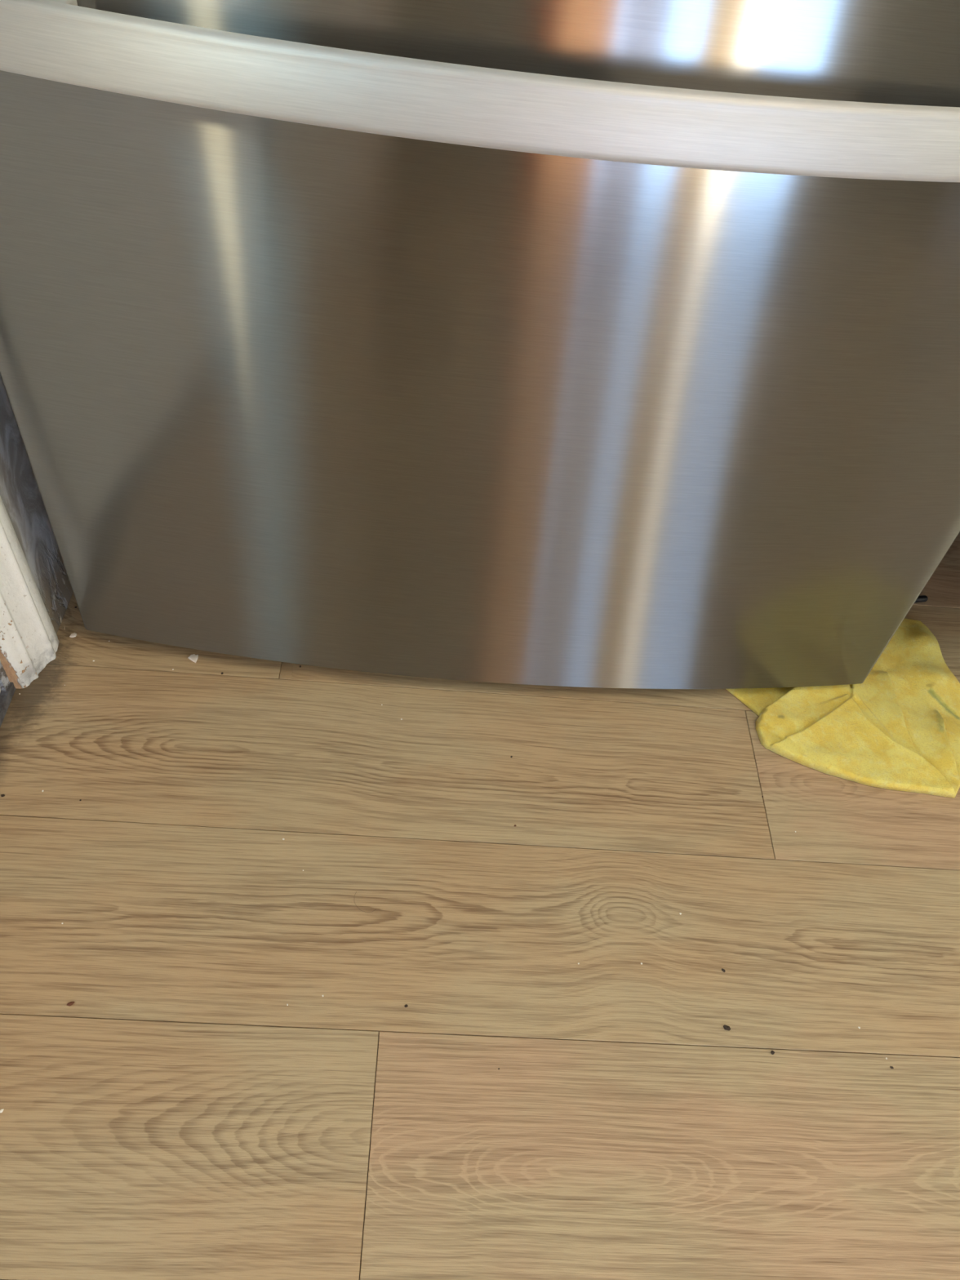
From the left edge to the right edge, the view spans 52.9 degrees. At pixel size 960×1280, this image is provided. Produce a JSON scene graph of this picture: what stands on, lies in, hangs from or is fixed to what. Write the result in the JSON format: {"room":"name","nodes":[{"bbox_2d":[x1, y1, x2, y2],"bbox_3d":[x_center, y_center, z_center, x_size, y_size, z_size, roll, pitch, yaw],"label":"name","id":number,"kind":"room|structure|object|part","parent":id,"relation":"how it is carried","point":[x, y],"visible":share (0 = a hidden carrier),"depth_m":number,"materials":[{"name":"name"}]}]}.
{"room":"kitchen","nodes":[
{"label":"kitchen","id":0,"kind":"room"},
{"bbox_2d":[0,375,73,634],"bbox_3d":[-0.430,-1.141,0.470,0.120,2.450,0.905,4,50,-3],"label":"wall","id":1,"kind":"structure","parent":0,"point":[20,494],"depth_m":1.02,"materials":[{"name":"grey paint"}]},
{"bbox_2d":[0,661,9,691],"bbox_3d":[-0.461,-0.635,0.287,0.087,2.048,0.074,4,50,-3],"label":"door frame","id":2,"kind":"structure","parent":1,"relation":"attached to","point":[4,681],"depth_m":1.04,"materials":[{"name":"paint"}]},
{"bbox_2d":[0,682,16,726],"bbox_3d":[-0.566,0.396,0.756,0.100,0.012,0.960,4,50,-3],"label":"trim","id":3,"kind":"structure","parent":1,"relation":"attached to","point":[6,697],"depth_m":1.04,"materials":[{"name":"grey"}]},
{"bbox_2d":[0,495,59,688],"bbox_3d":[-0.406,-0.669,0.271,0.050,2.150,0.082,4,50,-3],"label":"trim","id":4,"kind":"structure","parent":1,"relation":"attached to","point":[28,639],"depth_m":1.02,"materials":[{"name":"white paint"}]},
{"bbox_2d":[0,532,959,1279],"bbox_3d":[0.385,0.871,0.507,3.950,0.050,3.942,4,50,-3],"label":"floor","id":5,"kind":"structure","parent":0,"point":[179,1119],"depth_m":0.89,"materials":[{"name":"laminate"}]},
{"bbox_2d":[66,1001,75,1005],"bbox_3d":[-0.360,0.320,0.851,0.007,0.002,0.004,4,50,-3],"label":"crumb","id":6,"kind":"object","parent":5,"relation":"on","point":[70,1003],"visible":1,"depth_m":0.85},
{"bbox_2d":[69,632,76,637],"bbox_3d":[-0.469,-0.006,1.115,0.007,0.002,0.007,4,50,-3],"label":"flake","id":7,"kind":"object","parent":5,"relation":"on","point":[74,634],"visible":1,"depth_m":1.11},
{"bbox_2d":[187,653,198,662],"bbox_3d":[-0.328,0.020,1.109,0.012,0.002,0.011,28,52,16],"label":"flake","id":8,"kind":"object","parent":5,"relation":"on","point":[193,657],"visible":1,"depth_m":1.11,"materials":[{"name":"white"}]},
{"bbox_2d":[0,0,959,688],"bbox_3d":[0.087,-0.768,0.663,0.906,1.770,0.809,4,50,-3],"label":"refrigerator","id":9,"kind":"object","parent":5,"relation":"on","point":[602,344],"visible":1,"depth_m":0.76,"materials":[{"name":"silver metal"}]},
{"bbox_3d":[0.060,-0.338,0.604,0.850,0.040,0.076,4,50,-3],"label":"handle","id":10,"kind":"part","parent":9,"relation":"part of","materials":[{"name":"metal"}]},
{"bbox_2d":[723,1025,730,1030],"bbox_3d":[0.227,0.357,0.889,0.007,0.002,0.004,16,50,6],"label":"crumb","id":11,"kind":"object","parent":5,"relation":"on","point":[726,1027],"visible":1,"depth_m":0.89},
{"bbox_2d":[725,617,959,798],"bbox_3d":[0.442,0.070,1.148,0.318,0.018,0.279,-5,51,-11],"label":"cleaning cloth","id":12,"kind":"object","parent":5,"relation":"on","point":[898,728],"visible":0.59,"depth_m":1.12,"materials":[{"name":"yellow fabric"}]},
{"bbox_2d":[915,595,928,602],"bbox_3d":[0.579,-0.054,1.276,0.027,0.009,0.009,-5,51,-11],"label":"cap","id":13,"kind":"object","parent":5,"relation":"on","point":[922,598],"visible":0.53,"depth_m":1.27,"materials":[{"name":"black plastic"}]}
]}

